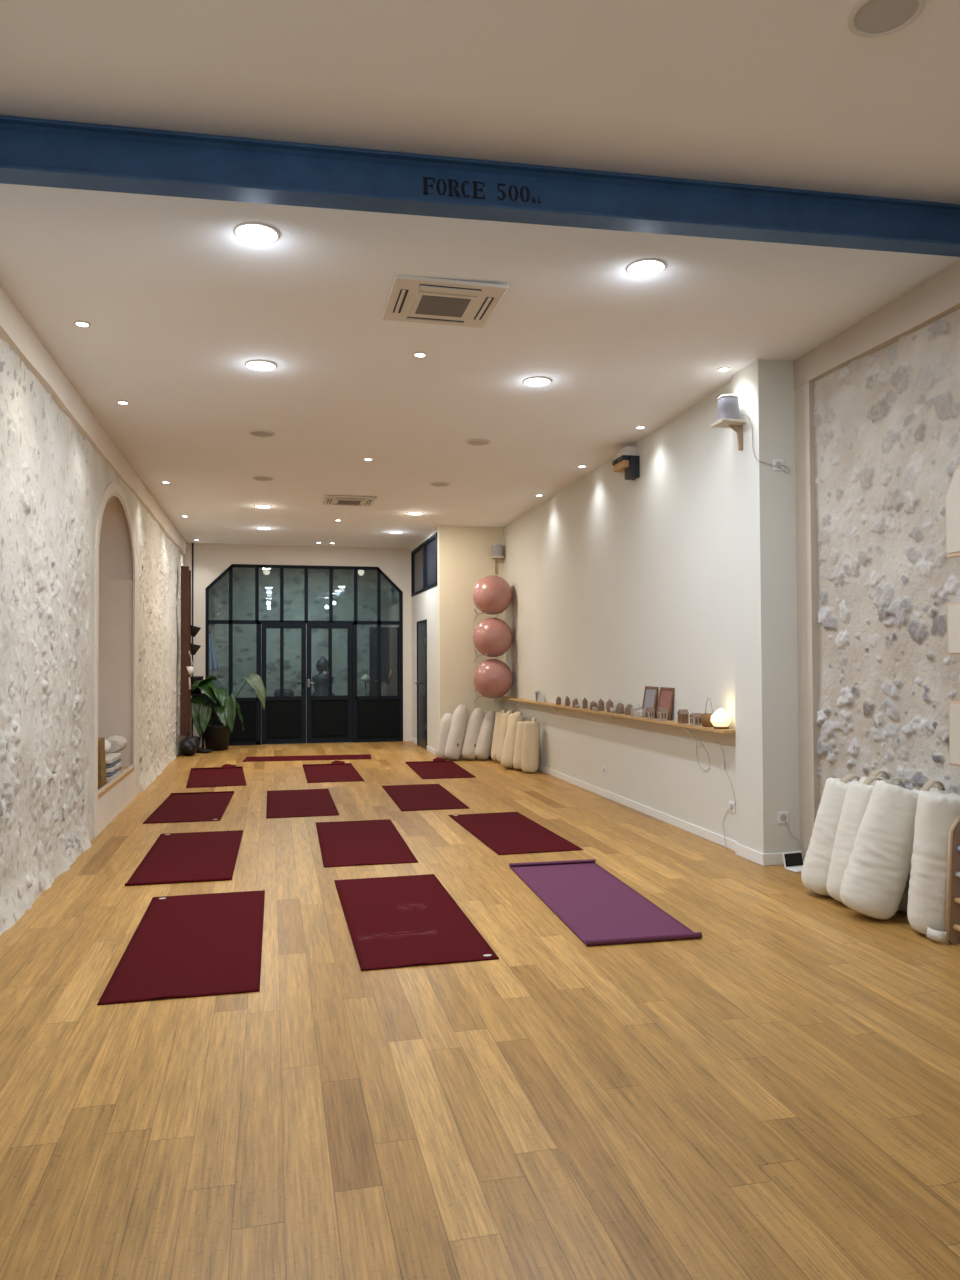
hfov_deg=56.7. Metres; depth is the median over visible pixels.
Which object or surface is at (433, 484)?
grille
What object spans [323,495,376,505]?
air conditioner
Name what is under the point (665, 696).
print
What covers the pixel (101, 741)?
block
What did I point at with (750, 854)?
baseboard
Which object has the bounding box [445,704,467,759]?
bolster
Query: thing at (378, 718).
window
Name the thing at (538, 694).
leaflet
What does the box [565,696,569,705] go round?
crystal stone
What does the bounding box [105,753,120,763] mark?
folded blanket
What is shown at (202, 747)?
plant stand
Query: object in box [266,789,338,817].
yoga mat
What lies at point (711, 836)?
baseboard
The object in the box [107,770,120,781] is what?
folded blanket
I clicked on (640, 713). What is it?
crystal stone
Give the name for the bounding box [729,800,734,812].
wall socket
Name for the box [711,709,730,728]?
glowing lamp
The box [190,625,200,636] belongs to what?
wall pot
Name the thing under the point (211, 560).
wall
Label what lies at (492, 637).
exercise ball
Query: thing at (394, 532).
recessed light
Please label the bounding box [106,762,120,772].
folded blanket
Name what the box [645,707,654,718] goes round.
house ornament
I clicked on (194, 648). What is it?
wall pot
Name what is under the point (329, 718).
door
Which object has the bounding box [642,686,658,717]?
picture frame
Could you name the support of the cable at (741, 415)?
attached to the wall pillar at (764, 499)
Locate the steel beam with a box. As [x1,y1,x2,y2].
[0,115,959,256]
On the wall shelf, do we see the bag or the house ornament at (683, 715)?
the house ornament at (683, 715)
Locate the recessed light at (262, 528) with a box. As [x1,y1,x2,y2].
[257,527,270,529]
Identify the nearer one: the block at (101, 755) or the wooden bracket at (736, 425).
the wooden bracket at (736, 425)
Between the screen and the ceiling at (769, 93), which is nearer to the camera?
the ceiling at (769, 93)
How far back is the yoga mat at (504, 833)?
7.36 m
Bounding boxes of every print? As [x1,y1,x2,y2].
[643,689,655,714]
[659,690,671,717]
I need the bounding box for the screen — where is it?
[782,851,803,872]
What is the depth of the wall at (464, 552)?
13.25 m
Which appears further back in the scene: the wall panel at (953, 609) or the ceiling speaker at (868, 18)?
the wall panel at (953, 609)
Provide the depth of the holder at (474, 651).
13.27 m
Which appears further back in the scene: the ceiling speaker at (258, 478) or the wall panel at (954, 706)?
the ceiling speaker at (258, 478)
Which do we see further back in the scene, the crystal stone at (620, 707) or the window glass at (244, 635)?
the window glass at (244, 635)
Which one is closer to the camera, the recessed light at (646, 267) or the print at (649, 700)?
the recessed light at (646, 267)
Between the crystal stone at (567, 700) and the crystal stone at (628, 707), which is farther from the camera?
the crystal stone at (567, 700)
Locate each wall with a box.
[0,338,183,934]
[184,543,411,746]
[411,527,438,754]
[438,526,503,750]
[503,381,736,840]
[812,309,959,801]
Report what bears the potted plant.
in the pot
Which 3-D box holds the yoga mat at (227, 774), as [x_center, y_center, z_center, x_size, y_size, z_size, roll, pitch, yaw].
[-3.272,1.674,11.063,0.664,0.057,1.805,0,-1,-16]
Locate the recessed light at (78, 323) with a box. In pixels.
[74,321,90,326]
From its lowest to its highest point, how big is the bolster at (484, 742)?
0.705 m
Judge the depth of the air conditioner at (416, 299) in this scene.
5.01 m
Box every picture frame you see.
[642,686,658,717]
[656,687,674,720]
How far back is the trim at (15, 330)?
6.33 m
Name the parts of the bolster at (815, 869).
handle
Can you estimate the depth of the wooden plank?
13.72 m
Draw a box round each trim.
[0,285,186,554]
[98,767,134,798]
[793,261,959,388]
[794,381,819,857]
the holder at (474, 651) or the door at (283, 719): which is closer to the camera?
the holder at (474, 651)
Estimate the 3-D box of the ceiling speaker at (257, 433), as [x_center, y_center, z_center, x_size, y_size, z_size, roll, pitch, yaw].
[-1.925,-1.821,7.860,0.234,0.012,0.234,0,-1,-13]
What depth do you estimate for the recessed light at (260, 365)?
6.06 m
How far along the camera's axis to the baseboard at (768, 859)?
6.21 m
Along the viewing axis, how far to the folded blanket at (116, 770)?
8.27 m
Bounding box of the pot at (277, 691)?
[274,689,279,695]
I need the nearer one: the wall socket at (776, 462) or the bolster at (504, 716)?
the wall socket at (776, 462)
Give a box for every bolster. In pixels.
[435,713,452,758]
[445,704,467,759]
[461,708,483,759]
[474,710,495,759]
[491,709,507,760]
[496,710,513,762]
[501,712,523,768]
[513,721,523,769]
[521,717,540,772]
[801,774,859,895]
[826,776,883,901]
[840,777,920,919]
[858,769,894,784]
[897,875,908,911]
[907,791,959,941]
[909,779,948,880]
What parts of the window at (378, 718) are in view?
kick panel, kick panel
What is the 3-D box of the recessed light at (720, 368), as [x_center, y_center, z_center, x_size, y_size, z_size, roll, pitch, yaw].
[1.773,-1.968,6.469,0.092,0.007,0.092,0,-1,-13]
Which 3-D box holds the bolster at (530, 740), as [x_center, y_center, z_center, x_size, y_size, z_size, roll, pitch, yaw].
[0.648,1.340,11.364,0.249,0.702,0.278,0,-1,7]
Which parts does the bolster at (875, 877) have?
handle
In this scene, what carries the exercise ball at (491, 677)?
on the holder at (474, 688)
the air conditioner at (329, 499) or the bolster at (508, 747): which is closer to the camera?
the air conditioner at (329, 499)
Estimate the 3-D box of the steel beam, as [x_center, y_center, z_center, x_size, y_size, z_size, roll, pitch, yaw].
[0.155,-2.084,4.151,5.704,0.405,0.130,0,-1,-13]
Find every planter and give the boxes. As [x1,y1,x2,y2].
[186,651,193,689]
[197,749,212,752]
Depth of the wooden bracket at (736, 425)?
6.48 m
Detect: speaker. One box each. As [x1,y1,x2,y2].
[248,430,275,436]
[252,476,273,480]
[430,482,449,486]
[466,439,490,445]
[493,543,501,555]
[717,394,738,420]
[848,0,925,36]
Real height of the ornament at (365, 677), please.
1.150 m
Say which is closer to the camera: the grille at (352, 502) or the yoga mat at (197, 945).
the yoga mat at (197, 945)
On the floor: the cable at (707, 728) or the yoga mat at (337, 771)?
the yoga mat at (337, 771)
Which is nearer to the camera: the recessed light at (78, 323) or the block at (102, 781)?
the recessed light at (78, 323)
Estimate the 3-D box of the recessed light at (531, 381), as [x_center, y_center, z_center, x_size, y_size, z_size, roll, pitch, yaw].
[0.424,-1.918,6.609,0.214,0.009,0.214,0,-1,-13]
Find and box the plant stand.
[191,693,203,748]
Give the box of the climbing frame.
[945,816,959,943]
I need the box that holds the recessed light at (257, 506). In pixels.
[255,505,270,507]
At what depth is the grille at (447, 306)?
5.08 m
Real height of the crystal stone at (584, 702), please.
0.125 m
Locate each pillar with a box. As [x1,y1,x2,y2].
[732,359,799,853]
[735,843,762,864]
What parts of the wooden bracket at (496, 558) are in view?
leg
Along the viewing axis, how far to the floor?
3.12 m
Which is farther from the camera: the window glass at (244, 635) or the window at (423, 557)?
the window glass at (244, 635)
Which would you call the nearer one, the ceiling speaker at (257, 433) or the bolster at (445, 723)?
the ceiling speaker at (257, 433)
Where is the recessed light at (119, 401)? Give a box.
[117,400,128,403]
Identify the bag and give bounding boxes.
[179,733,199,755]
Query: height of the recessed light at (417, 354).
0.007 m
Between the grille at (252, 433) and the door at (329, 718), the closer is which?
the grille at (252, 433)
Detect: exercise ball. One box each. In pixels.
[472,575,511,614]
[473,618,512,656]
[473,659,512,697]
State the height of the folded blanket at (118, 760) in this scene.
0.028 m
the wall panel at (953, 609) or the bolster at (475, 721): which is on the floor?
the bolster at (475, 721)
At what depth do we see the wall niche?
9.33 m
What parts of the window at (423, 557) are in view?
pane, pane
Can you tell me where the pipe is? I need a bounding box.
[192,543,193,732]
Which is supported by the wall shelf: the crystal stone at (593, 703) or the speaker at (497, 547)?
the crystal stone at (593, 703)
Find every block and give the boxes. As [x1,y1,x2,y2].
[98,738,104,751]
[98,750,104,764]
[98,762,105,776]
[98,774,106,788]
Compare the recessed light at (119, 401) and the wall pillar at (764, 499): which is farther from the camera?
the recessed light at (119, 401)
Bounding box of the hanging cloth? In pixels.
[209,633,219,670]
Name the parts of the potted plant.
pot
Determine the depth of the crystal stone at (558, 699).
10.58 m
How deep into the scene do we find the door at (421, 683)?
14.63 m
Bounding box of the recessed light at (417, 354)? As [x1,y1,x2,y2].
[413,352,426,356]
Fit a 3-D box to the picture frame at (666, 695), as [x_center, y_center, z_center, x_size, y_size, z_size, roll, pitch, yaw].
[1.630,0.559,7.832,0.065,0.283,0.270,0,-1,-13]
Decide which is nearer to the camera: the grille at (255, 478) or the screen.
the screen
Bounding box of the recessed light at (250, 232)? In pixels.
[233,222,279,243]
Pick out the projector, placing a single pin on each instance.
(627, 462)
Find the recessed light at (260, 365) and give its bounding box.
[245,360,276,370]
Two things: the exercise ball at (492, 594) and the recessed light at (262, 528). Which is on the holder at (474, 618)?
the exercise ball at (492, 594)
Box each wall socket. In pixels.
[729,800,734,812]
[773,459,783,470]
[777,811,787,823]
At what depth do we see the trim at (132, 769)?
8.33 m
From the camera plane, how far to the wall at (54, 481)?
6.00 m
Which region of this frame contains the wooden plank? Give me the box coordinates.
[178,566,190,754]
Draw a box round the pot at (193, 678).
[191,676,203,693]
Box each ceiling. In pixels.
[0,0,959,204]
[0,183,959,547]
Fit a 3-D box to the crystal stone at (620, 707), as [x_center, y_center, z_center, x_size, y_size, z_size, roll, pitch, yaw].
[1.377,0.667,8.734,0.084,0.110,0.094,0,-1,-13]
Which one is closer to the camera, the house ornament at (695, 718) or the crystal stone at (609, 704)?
the house ornament at (695, 718)
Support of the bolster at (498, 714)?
on the floor
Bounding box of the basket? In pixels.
[701,698,712,726]
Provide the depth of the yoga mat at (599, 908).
5.20 m
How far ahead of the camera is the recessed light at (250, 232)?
4.20 m
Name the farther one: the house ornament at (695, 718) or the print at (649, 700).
the print at (649, 700)
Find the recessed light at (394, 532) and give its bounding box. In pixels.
[389,531,402,533]
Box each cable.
[685,724,709,769]
[707,728,735,847]
[739,415,788,472]
[784,818,802,852]
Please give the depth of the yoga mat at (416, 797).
9.30 m
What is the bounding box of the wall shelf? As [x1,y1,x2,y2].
[499,696,734,735]
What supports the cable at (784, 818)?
attached to the plug
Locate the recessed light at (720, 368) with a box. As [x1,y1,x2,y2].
[717,367,729,370]
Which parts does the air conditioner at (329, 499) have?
intake frame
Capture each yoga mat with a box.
[97,890,264,1004]
[125,830,242,885]
[143,791,233,823]
[186,764,245,787]
[242,754,370,761]
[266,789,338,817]
[303,760,363,782]
[316,819,417,866]
[334,874,498,970]
[382,784,468,810]
[405,758,474,778]
[448,812,582,854]
[509,859,701,945]
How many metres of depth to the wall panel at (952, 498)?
4.81 m
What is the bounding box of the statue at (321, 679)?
[311,656,334,695]
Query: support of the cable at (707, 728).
attached to the wall socket at (731, 803)
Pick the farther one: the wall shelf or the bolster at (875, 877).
the wall shelf
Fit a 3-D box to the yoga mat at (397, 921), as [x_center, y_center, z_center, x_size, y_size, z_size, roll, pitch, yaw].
[-0.431,1.554,5.063,0.664,0.013,1.735,0,-1,-13]
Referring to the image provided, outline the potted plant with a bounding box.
[191,673,265,750]
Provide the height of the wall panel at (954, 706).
0.350 m
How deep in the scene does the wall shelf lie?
8.53 m
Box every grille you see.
[251,432,272,435]
[254,477,270,479]
[337,500,360,504]
[415,295,470,317]
[432,483,447,485]
[468,441,487,444]
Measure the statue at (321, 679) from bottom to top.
1.530 m
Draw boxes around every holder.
[473,607,502,620]
[473,648,493,661]
[474,688,503,701]
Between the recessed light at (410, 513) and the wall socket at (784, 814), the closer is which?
the wall socket at (784, 814)
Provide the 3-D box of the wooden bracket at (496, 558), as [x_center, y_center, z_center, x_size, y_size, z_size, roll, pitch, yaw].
[0.255,-1.120,13.305,0.170,0.260,0.160,0,-1,-13]
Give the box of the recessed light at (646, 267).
[626,258,666,276]
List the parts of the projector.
mounting plate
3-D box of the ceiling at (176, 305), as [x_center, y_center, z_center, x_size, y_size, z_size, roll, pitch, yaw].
[-1.633,-1.862,11.586,5.900,0.276,15.180,0,-1,-13]
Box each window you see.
[205,564,402,745]
[411,532,436,596]
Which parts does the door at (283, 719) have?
kick panel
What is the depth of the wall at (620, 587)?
8.47 m
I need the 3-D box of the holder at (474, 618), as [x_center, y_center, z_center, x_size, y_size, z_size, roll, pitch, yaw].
[0.135,-0.392,12.982,0.318,0.210,0.706,0,-1,-13]
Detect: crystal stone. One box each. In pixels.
[556,696,560,704]
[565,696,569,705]
[572,699,578,706]
[582,697,587,708]
[589,701,597,709]
[598,698,604,710]
[606,699,613,711]
[616,702,623,713]
[625,703,632,714]
[631,703,642,716]
[636,709,644,716]
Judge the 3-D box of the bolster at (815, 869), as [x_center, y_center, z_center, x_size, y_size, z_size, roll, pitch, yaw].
[2.164,1.185,5.425,0.396,0.743,0.266,0,-1,9]
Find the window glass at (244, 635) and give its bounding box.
[209,567,398,729]
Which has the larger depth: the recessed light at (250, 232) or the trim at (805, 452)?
the trim at (805, 452)
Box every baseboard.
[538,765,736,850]
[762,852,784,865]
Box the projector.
[612,446,639,479]
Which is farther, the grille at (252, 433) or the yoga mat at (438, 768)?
the yoga mat at (438, 768)
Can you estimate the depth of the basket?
6.89 m
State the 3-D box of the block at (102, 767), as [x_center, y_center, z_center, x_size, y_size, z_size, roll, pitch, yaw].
[-3.350,1.134,7.799,0.100,0.108,0.230,0,-1,-13]
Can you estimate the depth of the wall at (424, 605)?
14.01 m
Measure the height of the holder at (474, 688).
0.210 m
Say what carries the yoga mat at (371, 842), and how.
on the floor
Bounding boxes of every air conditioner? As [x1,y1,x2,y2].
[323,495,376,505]
[382,275,507,327]
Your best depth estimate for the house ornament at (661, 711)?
7.66 m
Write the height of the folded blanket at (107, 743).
0.153 m
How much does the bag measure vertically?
0.344 m
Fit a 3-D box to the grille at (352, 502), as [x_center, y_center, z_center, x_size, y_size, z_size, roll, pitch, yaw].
[-1.634,-1.717,11.110,0.274,0.004,0.257,0,-1,-13]
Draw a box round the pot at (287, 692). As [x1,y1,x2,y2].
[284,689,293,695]
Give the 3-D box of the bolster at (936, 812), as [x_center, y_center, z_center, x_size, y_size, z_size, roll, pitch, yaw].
[2.397,1.168,4.655,0.312,0.741,0.273,0,-1,-19]
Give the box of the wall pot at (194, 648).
[190,643,200,654]
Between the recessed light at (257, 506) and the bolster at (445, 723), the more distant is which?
the bolster at (445, 723)
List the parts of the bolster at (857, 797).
handle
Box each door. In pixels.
[261,624,305,743]
[307,624,351,742]
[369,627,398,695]
[415,619,426,749]
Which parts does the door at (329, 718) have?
kick panel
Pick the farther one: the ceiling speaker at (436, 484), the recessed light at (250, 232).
the ceiling speaker at (436, 484)
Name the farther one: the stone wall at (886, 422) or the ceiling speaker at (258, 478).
the ceiling speaker at (258, 478)
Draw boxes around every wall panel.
[945,466,959,557]
[947,602,959,654]
[949,701,959,766]
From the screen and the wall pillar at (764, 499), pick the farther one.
the wall pillar at (764, 499)
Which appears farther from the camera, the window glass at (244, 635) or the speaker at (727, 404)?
the window glass at (244, 635)
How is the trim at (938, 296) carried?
attached to the stone wall at (886, 422)
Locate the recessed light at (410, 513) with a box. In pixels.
[407,512,422,514]
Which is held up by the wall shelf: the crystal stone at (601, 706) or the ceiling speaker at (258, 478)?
the crystal stone at (601, 706)
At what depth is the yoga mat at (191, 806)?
8.73 m
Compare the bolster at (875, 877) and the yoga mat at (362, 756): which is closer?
the bolster at (875, 877)
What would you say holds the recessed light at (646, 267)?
in the ceiling at (176, 305)
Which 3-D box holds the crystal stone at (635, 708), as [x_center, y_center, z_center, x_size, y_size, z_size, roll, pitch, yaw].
[1.468,0.651,8.303,0.118,0.120,0.121,0,-1,-13]
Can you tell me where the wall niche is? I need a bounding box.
[94,482,136,837]
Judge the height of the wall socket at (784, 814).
0.082 m
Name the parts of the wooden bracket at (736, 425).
leg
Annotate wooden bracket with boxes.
[490,556,503,573]
[711,418,745,449]
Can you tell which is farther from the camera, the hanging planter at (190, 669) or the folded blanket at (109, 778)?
the hanging planter at (190, 669)
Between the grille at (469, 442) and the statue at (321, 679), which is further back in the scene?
the statue at (321, 679)
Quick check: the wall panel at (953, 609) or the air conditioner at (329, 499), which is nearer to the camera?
the wall panel at (953, 609)
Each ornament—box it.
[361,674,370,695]
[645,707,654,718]
[657,707,667,720]
[677,709,688,722]
[689,713,701,724]
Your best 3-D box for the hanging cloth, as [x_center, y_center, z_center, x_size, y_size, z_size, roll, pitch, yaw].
[-5.356,0.233,17.703,0.198,0.746,0.495,1,-2,-36]
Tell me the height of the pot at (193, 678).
0.280 m
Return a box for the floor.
[0,741,959,1279]
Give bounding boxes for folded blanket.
[105,739,110,753]
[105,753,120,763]
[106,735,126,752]
[106,758,120,767]
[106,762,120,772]
[106,767,120,775]
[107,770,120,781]
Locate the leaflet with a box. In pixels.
[534,690,542,701]
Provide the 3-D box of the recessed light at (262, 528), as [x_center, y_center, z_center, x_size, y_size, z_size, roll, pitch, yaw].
[-3.239,-1.673,13.343,0.214,0.009,0.214,0,-1,-13]
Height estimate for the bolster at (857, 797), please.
0.752 m
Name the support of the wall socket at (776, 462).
attached to the wall pillar at (764, 499)
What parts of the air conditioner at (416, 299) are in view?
intake frame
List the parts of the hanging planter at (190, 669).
pot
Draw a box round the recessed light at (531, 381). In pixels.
[523,377,550,385]
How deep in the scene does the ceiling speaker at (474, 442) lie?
8.36 m
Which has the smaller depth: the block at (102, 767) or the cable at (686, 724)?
the cable at (686, 724)

